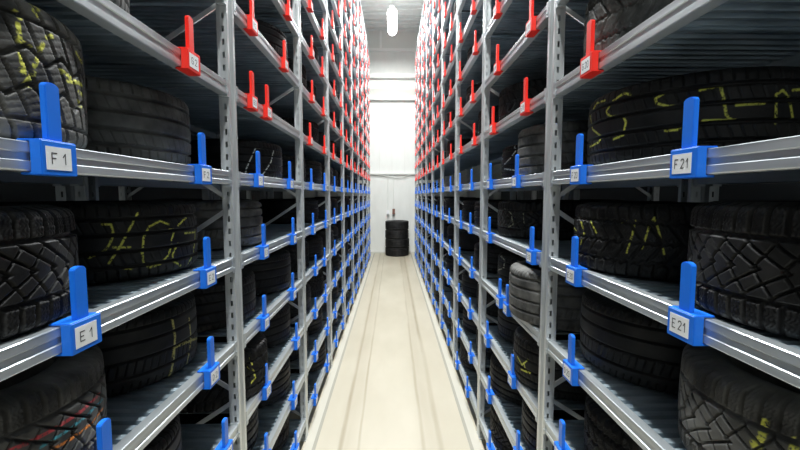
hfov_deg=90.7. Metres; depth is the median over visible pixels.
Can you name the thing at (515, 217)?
tyre
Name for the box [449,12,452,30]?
marker
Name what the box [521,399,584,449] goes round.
tyre
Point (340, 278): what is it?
tyre
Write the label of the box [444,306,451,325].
tyre
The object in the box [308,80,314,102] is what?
marker
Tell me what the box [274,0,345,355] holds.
storage rack
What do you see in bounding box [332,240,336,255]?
marker
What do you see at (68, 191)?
storage rack
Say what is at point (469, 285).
tyre
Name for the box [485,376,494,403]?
marker
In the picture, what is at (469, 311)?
marker
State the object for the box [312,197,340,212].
tyre
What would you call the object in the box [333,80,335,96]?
marker
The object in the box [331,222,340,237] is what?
tyre
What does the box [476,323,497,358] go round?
tyre
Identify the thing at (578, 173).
marker
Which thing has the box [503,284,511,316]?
marker
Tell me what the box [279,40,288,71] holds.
marker
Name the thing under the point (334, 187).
marker
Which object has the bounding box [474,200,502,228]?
tyre
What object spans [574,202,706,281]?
tyre
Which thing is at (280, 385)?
tyre
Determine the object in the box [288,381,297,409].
marker
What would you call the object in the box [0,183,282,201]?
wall
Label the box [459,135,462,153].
marker
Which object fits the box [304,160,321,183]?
tyre
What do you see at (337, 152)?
tyre
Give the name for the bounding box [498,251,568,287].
tyre
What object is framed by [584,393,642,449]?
tyre
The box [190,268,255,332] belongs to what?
tyre
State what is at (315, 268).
marker
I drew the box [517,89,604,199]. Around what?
storage rack
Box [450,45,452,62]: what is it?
marker
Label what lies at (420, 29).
storage rack
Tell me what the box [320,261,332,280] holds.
tyre
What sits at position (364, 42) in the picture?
storage rack
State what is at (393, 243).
tyre
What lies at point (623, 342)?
tyre
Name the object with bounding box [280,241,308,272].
tyre
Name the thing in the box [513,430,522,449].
marker
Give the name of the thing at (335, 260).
tyre
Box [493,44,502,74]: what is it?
marker
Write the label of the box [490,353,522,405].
tyre
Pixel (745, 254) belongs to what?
tyre
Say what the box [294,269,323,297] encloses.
tyre
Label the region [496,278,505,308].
marker
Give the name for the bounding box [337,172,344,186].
tyre
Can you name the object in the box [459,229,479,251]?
tyre
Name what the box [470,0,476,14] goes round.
marker
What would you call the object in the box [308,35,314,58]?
marker
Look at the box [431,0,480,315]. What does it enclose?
storage rack
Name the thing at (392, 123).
wall
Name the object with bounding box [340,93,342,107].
marker
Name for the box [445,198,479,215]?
tyre
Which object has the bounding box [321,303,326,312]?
tyre
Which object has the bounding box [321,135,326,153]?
marker
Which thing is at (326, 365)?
marker
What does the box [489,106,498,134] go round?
marker
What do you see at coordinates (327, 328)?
marker
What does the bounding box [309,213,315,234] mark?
marker
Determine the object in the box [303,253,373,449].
trim
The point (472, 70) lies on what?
storage rack
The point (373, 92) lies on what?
trim
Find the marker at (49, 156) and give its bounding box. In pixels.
[16,82,77,176]
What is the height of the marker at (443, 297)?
0.187 m
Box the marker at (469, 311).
[467,298,473,318]
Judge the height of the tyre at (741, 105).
0.272 m
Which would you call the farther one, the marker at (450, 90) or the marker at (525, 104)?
the marker at (450, 90)
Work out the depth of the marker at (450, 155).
4.74 m
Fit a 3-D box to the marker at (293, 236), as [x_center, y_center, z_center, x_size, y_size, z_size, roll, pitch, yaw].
[-0.766,0.041,2.797,0.049,0.189,0.088,0,4,-1]
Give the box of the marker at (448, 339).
[447,330,450,345]
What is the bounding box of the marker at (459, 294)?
[457,283,462,301]
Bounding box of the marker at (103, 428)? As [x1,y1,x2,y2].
[96,418,112,449]
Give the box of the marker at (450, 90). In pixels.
[449,79,451,95]
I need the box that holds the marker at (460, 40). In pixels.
[458,22,463,42]
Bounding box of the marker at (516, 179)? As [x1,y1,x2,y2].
[512,154,524,187]
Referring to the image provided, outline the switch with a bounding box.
[392,174,394,213]
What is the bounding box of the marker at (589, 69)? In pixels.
[580,20,603,78]
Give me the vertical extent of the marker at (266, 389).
0.189 m
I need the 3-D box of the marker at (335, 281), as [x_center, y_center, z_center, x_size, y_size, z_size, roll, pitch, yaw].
[-0.805,0.661,4.867,0.049,0.187,0.088,0,4,-1]
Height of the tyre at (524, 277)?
0.285 m
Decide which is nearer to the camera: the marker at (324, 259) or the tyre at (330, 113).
the marker at (324, 259)
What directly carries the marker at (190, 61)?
attached to the storage rack at (116, 45)
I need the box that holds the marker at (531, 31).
[525,0,539,37]
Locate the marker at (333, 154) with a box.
[332,143,334,159]
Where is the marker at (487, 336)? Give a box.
[484,321,492,347]
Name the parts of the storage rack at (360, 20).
shelf panel, upright post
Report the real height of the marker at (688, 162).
0.189 m
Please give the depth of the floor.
4.34 m
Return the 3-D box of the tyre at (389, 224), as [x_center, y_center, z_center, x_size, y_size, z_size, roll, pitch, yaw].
[-0.101,-0.001,13.238,0.795,0.292,0.795,1,4,7]
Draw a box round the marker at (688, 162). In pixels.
[669,97,717,178]
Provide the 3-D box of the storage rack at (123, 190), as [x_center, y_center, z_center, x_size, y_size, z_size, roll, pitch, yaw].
[-1.834,-1.387,2.411,0.695,6.442,1.364,0,4,-1]
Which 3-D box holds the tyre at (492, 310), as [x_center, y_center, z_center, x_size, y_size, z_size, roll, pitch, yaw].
[1.017,0.660,3.612,0.620,0.255,0.620,-4,6,-41]
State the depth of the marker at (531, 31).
1.98 m
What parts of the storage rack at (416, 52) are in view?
upright post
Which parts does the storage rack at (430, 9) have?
upright post, shelf panel, shelf panel, shelf panel, shelf panel, shelf panel, shelf panel, shelf panel, shelf panel, shelf panel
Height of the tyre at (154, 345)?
0.270 m
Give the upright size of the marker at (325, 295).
0.189 m
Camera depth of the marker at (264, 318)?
2.15 m
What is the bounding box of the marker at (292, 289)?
[287,273,296,300]
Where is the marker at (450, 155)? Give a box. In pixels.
[449,144,452,159]
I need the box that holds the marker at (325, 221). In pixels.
[322,210,327,227]
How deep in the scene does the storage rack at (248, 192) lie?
5.78 m
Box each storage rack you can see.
[0,0,246,449]
[0,182,75,200]
[91,0,308,449]
[100,87,212,199]
[175,87,265,199]
[236,0,332,419]
[246,190,294,199]
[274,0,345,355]
[315,0,353,316]
[335,0,359,296]
[336,0,364,279]
[344,17,367,265]
[348,37,370,258]
[415,41,437,257]
[417,15,444,268]
[421,0,452,278]
[425,0,464,295]
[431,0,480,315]
[439,0,509,354]
[452,0,543,417]
[476,0,685,449]
[489,161,536,199]
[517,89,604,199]
[537,0,799,449]
[569,185,676,200]
[700,181,799,201]
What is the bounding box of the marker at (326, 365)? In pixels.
[324,354,329,372]
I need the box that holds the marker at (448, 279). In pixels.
[447,269,451,284]
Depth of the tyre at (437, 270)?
6.84 m
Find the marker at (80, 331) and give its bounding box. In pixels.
[48,266,101,355]
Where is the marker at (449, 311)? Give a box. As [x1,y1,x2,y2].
[448,301,451,317]
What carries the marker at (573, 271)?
attached to the storage rack at (685, 36)
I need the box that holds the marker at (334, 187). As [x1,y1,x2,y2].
[333,176,335,191]
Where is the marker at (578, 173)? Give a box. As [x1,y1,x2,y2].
[570,134,592,184]
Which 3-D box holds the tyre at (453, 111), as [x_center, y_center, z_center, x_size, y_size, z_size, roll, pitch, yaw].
[0.940,-1.420,5.438,0.620,0.255,0.620,3,5,33]
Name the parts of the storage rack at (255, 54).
shelf panel, upright post, shelf panel, shelf panel, shelf panel, shelf panel, shelf panel, shelf panel, shelf panel, upright post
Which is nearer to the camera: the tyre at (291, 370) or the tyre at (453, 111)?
the tyre at (291, 370)
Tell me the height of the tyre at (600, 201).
0.240 m
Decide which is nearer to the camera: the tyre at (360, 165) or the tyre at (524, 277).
the tyre at (524, 277)
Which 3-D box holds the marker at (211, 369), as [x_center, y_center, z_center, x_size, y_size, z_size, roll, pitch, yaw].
[-0.742,0.525,1.530,0.049,0.189,0.088,0,4,-1]
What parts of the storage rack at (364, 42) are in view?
upright post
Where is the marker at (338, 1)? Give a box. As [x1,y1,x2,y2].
[338,1,340,16]
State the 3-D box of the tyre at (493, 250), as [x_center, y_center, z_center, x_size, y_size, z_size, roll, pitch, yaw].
[0.974,0.284,3.583,0.596,0.235,0.596,0,4,6]
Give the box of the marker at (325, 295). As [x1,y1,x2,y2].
[322,284,327,302]
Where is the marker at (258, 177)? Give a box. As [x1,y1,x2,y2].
[249,151,263,187]
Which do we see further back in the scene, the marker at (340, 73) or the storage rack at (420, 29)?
the storage rack at (420, 29)
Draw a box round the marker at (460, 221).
[459,210,462,228]
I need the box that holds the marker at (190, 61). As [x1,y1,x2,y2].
[175,15,200,75]
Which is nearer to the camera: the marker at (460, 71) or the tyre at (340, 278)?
the marker at (460, 71)
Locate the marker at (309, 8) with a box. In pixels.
[306,0,312,12]
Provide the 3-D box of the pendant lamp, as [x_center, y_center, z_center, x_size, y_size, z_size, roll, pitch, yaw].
[-0.210,-5.817,10.688,0.260,0.901,1.400,0,4,-1]
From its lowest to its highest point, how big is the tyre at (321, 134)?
0.255 m
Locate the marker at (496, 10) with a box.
[493,0,502,18]
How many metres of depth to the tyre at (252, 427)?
2.35 m
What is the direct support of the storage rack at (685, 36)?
on the floor
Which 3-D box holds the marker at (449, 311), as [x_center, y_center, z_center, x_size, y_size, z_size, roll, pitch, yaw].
[0.623,1.046,4.910,0.049,0.187,0.088,0,4,-1]
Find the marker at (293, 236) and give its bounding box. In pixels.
[287,217,296,244]
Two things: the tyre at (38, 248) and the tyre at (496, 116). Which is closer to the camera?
the tyre at (38, 248)
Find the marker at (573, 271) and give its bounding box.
[565,236,587,286]
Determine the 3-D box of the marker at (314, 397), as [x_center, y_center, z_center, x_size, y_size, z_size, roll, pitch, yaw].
[-0.779,1.533,3.591,0.049,0.189,0.088,0,4,-1]
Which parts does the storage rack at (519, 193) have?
upright post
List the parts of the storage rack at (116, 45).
upright post, shelf panel, shelf panel, shelf panel, shelf panel, upright post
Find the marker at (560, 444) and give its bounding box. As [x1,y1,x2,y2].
[554,419,570,449]
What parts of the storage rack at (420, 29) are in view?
upright post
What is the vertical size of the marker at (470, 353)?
0.189 m
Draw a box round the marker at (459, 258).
[457,247,462,264]
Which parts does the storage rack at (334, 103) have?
shelf panel, shelf panel, shelf panel, shelf panel, shelf panel, shelf panel, shelf panel, shelf panel, shelf panel, upright post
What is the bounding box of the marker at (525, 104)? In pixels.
[520,77,532,115]
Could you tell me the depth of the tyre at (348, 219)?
7.40 m
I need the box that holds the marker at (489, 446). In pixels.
[486,430,494,449]
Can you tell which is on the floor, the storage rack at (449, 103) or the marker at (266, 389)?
the storage rack at (449, 103)
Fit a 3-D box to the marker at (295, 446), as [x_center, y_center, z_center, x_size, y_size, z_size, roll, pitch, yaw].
[-0.765,1.588,2.871,0.049,0.189,0.088,0,4,-1]
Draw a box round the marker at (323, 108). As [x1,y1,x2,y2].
[320,97,325,115]
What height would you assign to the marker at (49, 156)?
0.189 m
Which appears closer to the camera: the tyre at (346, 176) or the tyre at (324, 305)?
the tyre at (324, 305)
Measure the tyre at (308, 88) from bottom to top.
0.260 m
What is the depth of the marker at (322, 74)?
3.96 m
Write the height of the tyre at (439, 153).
0.245 m
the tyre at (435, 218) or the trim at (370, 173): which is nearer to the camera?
the tyre at (435, 218)
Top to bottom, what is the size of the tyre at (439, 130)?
0.250 m
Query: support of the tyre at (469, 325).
on the storage rack at (472, 70)
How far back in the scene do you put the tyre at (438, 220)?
6.79 m
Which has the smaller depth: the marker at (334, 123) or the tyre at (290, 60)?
the tyre at (290, 60)
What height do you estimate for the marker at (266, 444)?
0.189 m
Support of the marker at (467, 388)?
attached to the storage rack at (472, 70)
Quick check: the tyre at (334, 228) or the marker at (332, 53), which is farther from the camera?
the tyre at (334, 228)
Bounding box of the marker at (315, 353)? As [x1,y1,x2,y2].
[311,340,317,361]
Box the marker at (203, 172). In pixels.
[187,133,211,184]
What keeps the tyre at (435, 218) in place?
on the storage rack at (430, 9)
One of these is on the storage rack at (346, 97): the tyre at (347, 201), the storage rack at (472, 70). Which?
the tyre at (347, 201)
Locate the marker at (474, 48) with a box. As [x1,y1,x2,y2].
[472,30,479,54]
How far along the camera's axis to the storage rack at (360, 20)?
9.41 m
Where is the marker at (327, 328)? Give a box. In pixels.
[324,317,329,335]
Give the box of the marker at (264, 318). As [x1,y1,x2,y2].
[256,295,269,330]
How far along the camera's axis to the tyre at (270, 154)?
2.41 m
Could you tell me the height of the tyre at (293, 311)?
0.245 m
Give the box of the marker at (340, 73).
[339,62,341,77]
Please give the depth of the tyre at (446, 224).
6.12 m
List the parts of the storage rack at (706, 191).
upright post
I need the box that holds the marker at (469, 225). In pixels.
[468,213,473,233]
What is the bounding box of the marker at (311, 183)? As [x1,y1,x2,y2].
[307,169,313,189]
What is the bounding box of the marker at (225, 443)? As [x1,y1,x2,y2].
[215,417,232,449]
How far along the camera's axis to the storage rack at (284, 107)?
3.88 m
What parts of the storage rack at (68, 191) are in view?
upright post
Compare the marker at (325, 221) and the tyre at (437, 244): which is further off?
the tyre at (437, 244)
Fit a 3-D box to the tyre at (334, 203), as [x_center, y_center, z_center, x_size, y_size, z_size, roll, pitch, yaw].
[-1.169,-0.252,5.492,0.600,0.240,0.600,0,4,-2]
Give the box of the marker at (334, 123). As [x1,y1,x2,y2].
[333,112,335,127]
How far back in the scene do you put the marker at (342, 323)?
5.60 m
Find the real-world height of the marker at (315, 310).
0.189 m
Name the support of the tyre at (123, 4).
on the storage rack at (116, 45)
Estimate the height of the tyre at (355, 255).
0.245 m
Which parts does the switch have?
cord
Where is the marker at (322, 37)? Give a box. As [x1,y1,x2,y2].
[319,18,324,39]
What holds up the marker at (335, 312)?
attached to the storage rack at (334, 103)
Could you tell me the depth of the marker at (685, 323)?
0.93 m
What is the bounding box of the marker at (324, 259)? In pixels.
[321,248,326,266]
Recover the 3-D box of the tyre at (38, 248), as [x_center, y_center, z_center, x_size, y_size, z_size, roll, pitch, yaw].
[-1.050,0.094,0.797,0.624,0.262,0.624,-1,4,-13]
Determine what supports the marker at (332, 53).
attached to the storage rack at (334, 103)
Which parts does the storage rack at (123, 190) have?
upright post, upright post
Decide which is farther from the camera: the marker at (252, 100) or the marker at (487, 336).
the marker at (487, 336)
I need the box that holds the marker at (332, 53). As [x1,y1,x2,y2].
[331,44,334,61]
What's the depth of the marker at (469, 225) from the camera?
3.56 m
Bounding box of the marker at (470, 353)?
[468,341,474,363]
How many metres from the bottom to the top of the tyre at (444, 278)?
0.255 m
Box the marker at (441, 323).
[440,314,444,328]
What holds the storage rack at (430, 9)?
on the floor
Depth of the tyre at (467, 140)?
5.28 m
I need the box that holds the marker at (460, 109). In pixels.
[459,97,463,116]
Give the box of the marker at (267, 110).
[260,85,271,119]
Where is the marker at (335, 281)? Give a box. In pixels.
[332,271,336,286]
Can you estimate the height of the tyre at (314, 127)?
0.260 m
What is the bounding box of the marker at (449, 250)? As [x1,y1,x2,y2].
[448,240,452,254]
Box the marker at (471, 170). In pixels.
[469,169,475,190]
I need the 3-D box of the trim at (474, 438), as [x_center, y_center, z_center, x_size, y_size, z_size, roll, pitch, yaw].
[0.583,1.629,5.210,0.067,0.002,17.120,0,4,-1]
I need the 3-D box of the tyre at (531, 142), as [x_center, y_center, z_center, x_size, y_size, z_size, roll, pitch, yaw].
[0.977,-0.419,2.284,0.570,0.285,0.570,0,4,-1]
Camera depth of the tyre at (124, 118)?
1.29 m
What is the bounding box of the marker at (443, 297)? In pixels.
[442,290,445,303]
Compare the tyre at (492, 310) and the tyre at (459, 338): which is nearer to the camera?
the tyre at (492, 310)
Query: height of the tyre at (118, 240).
0.262 m
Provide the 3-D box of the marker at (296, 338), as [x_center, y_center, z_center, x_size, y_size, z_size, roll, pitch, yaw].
[-0.767,0.809,2.896,0.049,0.189,0.088,0,4,-1]
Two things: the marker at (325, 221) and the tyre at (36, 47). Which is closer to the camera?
the tyre at (36, 47)
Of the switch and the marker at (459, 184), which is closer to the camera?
the marker at (459, 184)
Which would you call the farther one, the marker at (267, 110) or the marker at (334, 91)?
the marker at (334, 91)
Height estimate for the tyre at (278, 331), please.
0.250 m
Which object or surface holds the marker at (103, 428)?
attached to the storage rack at (116, 45)
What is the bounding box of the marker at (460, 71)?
[458,61,462,80]
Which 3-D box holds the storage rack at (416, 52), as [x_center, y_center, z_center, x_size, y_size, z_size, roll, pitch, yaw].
[0.829,-2.107,11.885,0.695,6.442,1.364,0,4,-1]
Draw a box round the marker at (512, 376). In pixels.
[508,354,517,388]
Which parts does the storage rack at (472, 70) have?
upright post, shelf panel, shelf panel, shelf panel, shelf panel, shelf panel, shelf panel, shelf panel, shelf panel, shelf panel, shelf panel, upright post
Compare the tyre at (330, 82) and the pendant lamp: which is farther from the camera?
the pendant lamp
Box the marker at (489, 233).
[486,217,494,242]
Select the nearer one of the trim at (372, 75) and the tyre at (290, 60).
the tyre at (290, 60)
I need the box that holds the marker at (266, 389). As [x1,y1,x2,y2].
[261,363,270,399]
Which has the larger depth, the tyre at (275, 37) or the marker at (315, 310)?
the marker at (315, 310)
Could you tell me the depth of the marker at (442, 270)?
5.53 m
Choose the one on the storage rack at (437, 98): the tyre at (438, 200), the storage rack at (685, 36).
the tyre at (438, 200)
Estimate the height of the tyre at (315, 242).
0.235 m
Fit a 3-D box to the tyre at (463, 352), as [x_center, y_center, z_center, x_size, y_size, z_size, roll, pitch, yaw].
[0.968,1.381,4.295,0.620,0.260,0.620,2,5,24]
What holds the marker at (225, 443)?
attached to the storage rack at (116, 45)
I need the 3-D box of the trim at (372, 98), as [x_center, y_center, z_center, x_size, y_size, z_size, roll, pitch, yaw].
[-0.257,-4.252,13.264,7.500,0.130,0.140,0,4,-1]
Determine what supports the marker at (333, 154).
attached to the storage rack at (334, 103)
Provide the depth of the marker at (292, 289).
2.77 m
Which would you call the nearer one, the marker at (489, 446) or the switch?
the marker at (489, 446)
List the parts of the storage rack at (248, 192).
upright post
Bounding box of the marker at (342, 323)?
[340,315,344,328]
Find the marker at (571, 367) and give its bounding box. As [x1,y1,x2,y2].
[562,334,584,385]
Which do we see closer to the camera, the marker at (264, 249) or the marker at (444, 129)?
the marker at (264, 249)
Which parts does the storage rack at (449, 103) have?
upright post, shelf panel, shelf panel, shelf panel, shelf panel, shelf panel, shelf panel, shelf panel, shelf panel, shelf panel, shelf panel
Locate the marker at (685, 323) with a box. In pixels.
[667,262,714,345]
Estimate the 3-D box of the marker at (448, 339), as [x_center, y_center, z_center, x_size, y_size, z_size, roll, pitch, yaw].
[0.621,1.426,5.016,0.049,0.187,0.088,0,4,-1]
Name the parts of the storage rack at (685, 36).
upright post, shelf panel, shelf panel, shelf panel, shelf panel, upright post, shelf panel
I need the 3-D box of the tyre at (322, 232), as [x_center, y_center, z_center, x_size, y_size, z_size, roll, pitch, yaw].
[-1.127,0.180,4.885,0.610,0.245,0.610,-4,6,-39]
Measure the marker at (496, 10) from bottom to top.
0.189 m
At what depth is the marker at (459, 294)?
4.18 m
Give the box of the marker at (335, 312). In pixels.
[332,302,336,318]
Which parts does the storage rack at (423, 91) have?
upright post, shelf panel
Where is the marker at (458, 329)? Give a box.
[456,318,461,336]
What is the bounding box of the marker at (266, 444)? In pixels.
[263,432,270,449]
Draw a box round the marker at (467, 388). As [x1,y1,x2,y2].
[465,376,471,397]
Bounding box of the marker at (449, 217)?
[448,208,451,222]
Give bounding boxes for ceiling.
[360,0,423,31]
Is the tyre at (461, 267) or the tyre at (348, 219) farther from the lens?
the tyre at (348, 219)
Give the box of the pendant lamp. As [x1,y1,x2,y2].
[387,4,396,35]
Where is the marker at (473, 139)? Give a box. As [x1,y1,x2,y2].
[471,123,477,145]
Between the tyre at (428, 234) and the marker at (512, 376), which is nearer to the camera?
the marker at (512, 376)
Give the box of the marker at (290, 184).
[284,161,293,188]
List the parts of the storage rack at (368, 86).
upright post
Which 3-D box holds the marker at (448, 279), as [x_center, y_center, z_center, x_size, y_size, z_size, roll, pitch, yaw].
[0.621,0.652,4.976,0.049,0.187,0.088,0,4,-1]
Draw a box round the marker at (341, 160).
[339,150,342,163]
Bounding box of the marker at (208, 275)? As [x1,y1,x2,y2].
[193,237,216,288]
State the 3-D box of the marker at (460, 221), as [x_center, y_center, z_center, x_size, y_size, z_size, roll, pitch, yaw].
[0.636,-0.057,4.083,0.049,0.189,0.088,0,4,-1]
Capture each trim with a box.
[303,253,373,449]
[366,31,418,47]
[367,89,417,95]
[367,96,414,100]
[368,48,415,51]
[369,73,414,78]
[370,173,501,174]
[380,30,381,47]
[411,253,481,449]
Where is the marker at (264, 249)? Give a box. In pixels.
[256,224,268,259]
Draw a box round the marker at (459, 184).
[458,173,463,190]
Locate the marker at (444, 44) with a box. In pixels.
[443,32,445,47]
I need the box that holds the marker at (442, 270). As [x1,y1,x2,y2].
[441,262,445,275]
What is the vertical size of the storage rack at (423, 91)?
6.442 m
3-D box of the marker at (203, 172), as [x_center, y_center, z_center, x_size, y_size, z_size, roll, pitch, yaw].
[-0.742,-0.246,1.462,0.049,0.189,0.088,0,4,-1]
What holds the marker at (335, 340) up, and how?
attached to the storage rack at (334, 103)
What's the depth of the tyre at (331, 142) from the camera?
5.32 m
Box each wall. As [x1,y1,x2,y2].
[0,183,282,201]
[283,31,501,251]
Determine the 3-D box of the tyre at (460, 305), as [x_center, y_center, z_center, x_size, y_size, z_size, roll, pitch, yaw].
[0.957,0.948,4.989,0.629,0.245,0.629,0,4,3]
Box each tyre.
[0,0,87,149]
[0,200,197,284]
[0,204,78,339]
[0,345,106,449]
[84,75,190,164]
[96,292,196,397]
[110,0,129,13]
[143,413,181,449]
[156,199,201,199]
[173,200,262,250]
[179,332,267,412]
[179,406,258,449]
[189,138,282,178]
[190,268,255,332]
[198,249,290,295]
[236,57,306,87]
[255,19,287,60]
[258,199,318,223]
[258,358,289,408]
[259,303,289,347]
[272,414,288,449]
[280,117,318,142]
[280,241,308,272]
[281,154,305,180]
[287,283,310,318]
[289,324,307,361]
[290,369,307,400]
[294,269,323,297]
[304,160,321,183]
[304,198,337,215]
[305,235,322,260]
[306,41,318,63]
[306,81,315,99]
[308,307,322,335]
[308,341,325,372]
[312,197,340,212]
[314,228,333,250]
[316,199,331,218]
[318,131,329,145]
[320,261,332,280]
[321,166,332,185]
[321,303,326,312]
[323,311,337,326]
[324,281,338,298]
[329,81,337,97]
[329,111,335,121]
[330,140,336,155]
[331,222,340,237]
[331,225,337,241]
[331,253,339,271]
[332,169,337,186]
[336,151,347,162]
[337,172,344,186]
[337,197,349,211]
[337,219,347,233]
[337,247,345,262]
[338,272,345,287]
[344,174,348,187]
[345,217,352,230]
[345,242,347,254]
[345,265,349,278]
[354,254,356,264]
[355,163,361,172]
[385,220,408,229]
[385,229,408,238]
[385,238,408,247]
[385,247,408,256]
[419,183,438,190]
[423,229,430,238]
[424,196,446,206]
[434,197,439,209]
[434,217,439,229]
[434,241,447,256]
[434,285,444,299]
[435,265,439,277]
[436,127,445,140]
[437,151,446,162]
[437,198,439,210]
[437,219,445,233]
[443,276,461,287]
[444,197,475,212]
[444,221,451,237]
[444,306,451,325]
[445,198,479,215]
[446,110,454,127]
[446,138,470,157]
[446,253,453,271]
[447,224,453,243]
[448,81,454,94]
[451,290,463,313]
[451,318,462,343]
[454,2,469,16]
[458,265,464,280]
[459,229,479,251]
[460,340,489,371]
[462,199,495,222]
[462,270,489,297]
[463,307,476,333]
[466,82,481,103]
[467,46,472,61]
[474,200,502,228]
[474,242,508,273]
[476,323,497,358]
[477,278,497,316]
[478,105,498,135]
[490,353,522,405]
[490,404,512,449]
[498,200,591,239]
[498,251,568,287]
[498,308,519,343]
[499,78,593,120]
[502,144,517,178]
[509,260,588,331]
[513,325,586,400]
[517,120,588,174]
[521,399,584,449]
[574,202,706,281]
[580,289,687,394]
[583,0,674,55]
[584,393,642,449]
[587,66,799,164]
[600,201,677,201]
[678,344,799,449]
[687,200,799,339]
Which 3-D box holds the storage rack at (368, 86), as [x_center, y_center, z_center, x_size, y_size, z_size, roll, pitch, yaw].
[-1.283,-2.104,11.845,0.695,6.442,1.364,0,4,-1]
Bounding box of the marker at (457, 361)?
[455,351,460,369]
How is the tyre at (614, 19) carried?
on the storage rack at (685, 36)
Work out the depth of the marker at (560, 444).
1.64 m
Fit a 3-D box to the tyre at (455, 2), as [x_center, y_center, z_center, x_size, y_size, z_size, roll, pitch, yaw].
[0.938,-2.527,4.716,0.609,0.250,0.609,-1,4,-13]
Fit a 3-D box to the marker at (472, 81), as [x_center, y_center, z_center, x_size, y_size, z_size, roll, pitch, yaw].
[0.646,-1.175,3.474,0.049,0.189,0.088,0,4,-1]
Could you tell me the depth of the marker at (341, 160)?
5.39 m
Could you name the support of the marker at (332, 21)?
attached to the storage rack at (334, 103)
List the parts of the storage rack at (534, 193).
upright post, upright post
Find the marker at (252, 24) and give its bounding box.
[243,0,257,35]
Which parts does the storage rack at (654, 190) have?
upright post, upright post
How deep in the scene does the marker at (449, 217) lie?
4.89 m
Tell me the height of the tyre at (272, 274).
0.265 m
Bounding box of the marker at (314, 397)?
[311,383,317,405]
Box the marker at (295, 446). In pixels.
[290,430,298,449]
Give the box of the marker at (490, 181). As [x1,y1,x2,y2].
[487,163,495,189]
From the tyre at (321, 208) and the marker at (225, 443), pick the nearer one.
the marker at (225, 443)
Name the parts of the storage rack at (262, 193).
upright post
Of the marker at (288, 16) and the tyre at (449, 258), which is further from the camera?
the tyre at (449, 258)
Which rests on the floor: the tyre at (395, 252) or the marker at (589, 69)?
the tyre at (395, 252)
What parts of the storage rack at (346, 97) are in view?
shelf panel, shelf panel, shelf panel, shelf panel, shelf panel, shelf panel, shelf panel, shelf panel, shelf panel, upright post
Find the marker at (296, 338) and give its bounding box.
[291,323,299,349]
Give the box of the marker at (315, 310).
[311,297,317,318]
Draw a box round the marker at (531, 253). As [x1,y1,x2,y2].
[526,226,541,264]
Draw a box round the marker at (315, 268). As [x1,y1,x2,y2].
[311,255,317,275]
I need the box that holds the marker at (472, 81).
[470,80,475,102]
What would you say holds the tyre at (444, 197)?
on the storage rack at (437, 98)
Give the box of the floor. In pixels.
[289,253,489,449]
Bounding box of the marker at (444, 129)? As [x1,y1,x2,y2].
[443,121,445,135]
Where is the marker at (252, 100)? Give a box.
[243,71,257,111]
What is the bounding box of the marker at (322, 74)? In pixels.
[319,56,324,76]
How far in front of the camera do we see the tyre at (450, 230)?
5.43 m
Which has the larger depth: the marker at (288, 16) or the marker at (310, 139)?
the marker at (310, 139)
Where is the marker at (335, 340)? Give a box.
[334,331,337,346]
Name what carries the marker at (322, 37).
attached to the storage rack at (284, 107)
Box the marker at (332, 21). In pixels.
[331,10,333,28]
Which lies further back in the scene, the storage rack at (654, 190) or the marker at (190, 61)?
the storage rack at (654, 190)
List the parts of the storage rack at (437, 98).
upright post, shelf panel, shelf panel, shelf panel, shelf panel, shelf panel, shelf panel, shelf panel, shelf panel, shelf panel, upright post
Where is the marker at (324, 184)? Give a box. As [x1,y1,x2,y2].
[321,173,326,190]
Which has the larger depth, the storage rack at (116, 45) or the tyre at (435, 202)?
the tyre at (435, 202)
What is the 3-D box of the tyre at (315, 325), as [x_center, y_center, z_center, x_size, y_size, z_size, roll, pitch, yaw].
[-1.135,1.008,4.234,0.600,0.240,0.600,2,5,27]
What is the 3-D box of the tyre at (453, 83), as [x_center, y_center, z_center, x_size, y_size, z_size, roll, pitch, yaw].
[0.969,-1.806,5.410,0.620,0.255,0.620,4,6,45]
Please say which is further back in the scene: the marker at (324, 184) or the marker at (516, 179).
the marker at (324, 184)
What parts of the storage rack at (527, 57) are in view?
upright post, shelf panel, shelf panel, shelf panel, shelf panel, shelf panel, shelf panel, shelf panel, shelf panel, upright post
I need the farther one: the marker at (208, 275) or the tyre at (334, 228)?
the tyre at (334, 228)
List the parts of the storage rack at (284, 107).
upright post, shelf panel, shelf panel, shelf panel, shelf panel, shelf panel, shelf panel, shelf panel, shelf panel, shelf panel, shelf panel, upright post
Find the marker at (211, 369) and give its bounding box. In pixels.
[197,336,219,388]
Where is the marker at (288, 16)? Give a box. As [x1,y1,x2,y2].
[283,0,291,20]
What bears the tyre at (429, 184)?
on the storage rack at (416, 52)
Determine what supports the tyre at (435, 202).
on the storage rack at (430, 9)
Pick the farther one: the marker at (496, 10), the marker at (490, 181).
the marker at (490, 181)
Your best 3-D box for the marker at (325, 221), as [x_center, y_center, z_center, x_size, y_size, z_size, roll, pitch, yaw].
[-0.792,-0.064,4.174,0.049,0.189,0.088,0,4,-1]
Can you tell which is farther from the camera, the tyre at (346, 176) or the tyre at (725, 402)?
the tyre at (346, 176)
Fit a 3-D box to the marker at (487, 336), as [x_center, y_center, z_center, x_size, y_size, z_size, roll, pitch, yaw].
[0.659,0.806,2.942,0.049,0.189,0.088,0,4,-1]
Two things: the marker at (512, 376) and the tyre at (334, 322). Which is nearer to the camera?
the marker at (512, 376)
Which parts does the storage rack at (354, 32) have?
shelf panel, shelf panel, shelf panel, shelf panel, shelf panel, shelf panel, shelf panel, shelf panel, upright post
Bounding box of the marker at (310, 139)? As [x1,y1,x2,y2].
[306,123,312,145]
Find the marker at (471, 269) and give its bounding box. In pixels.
[469,256,475,277]

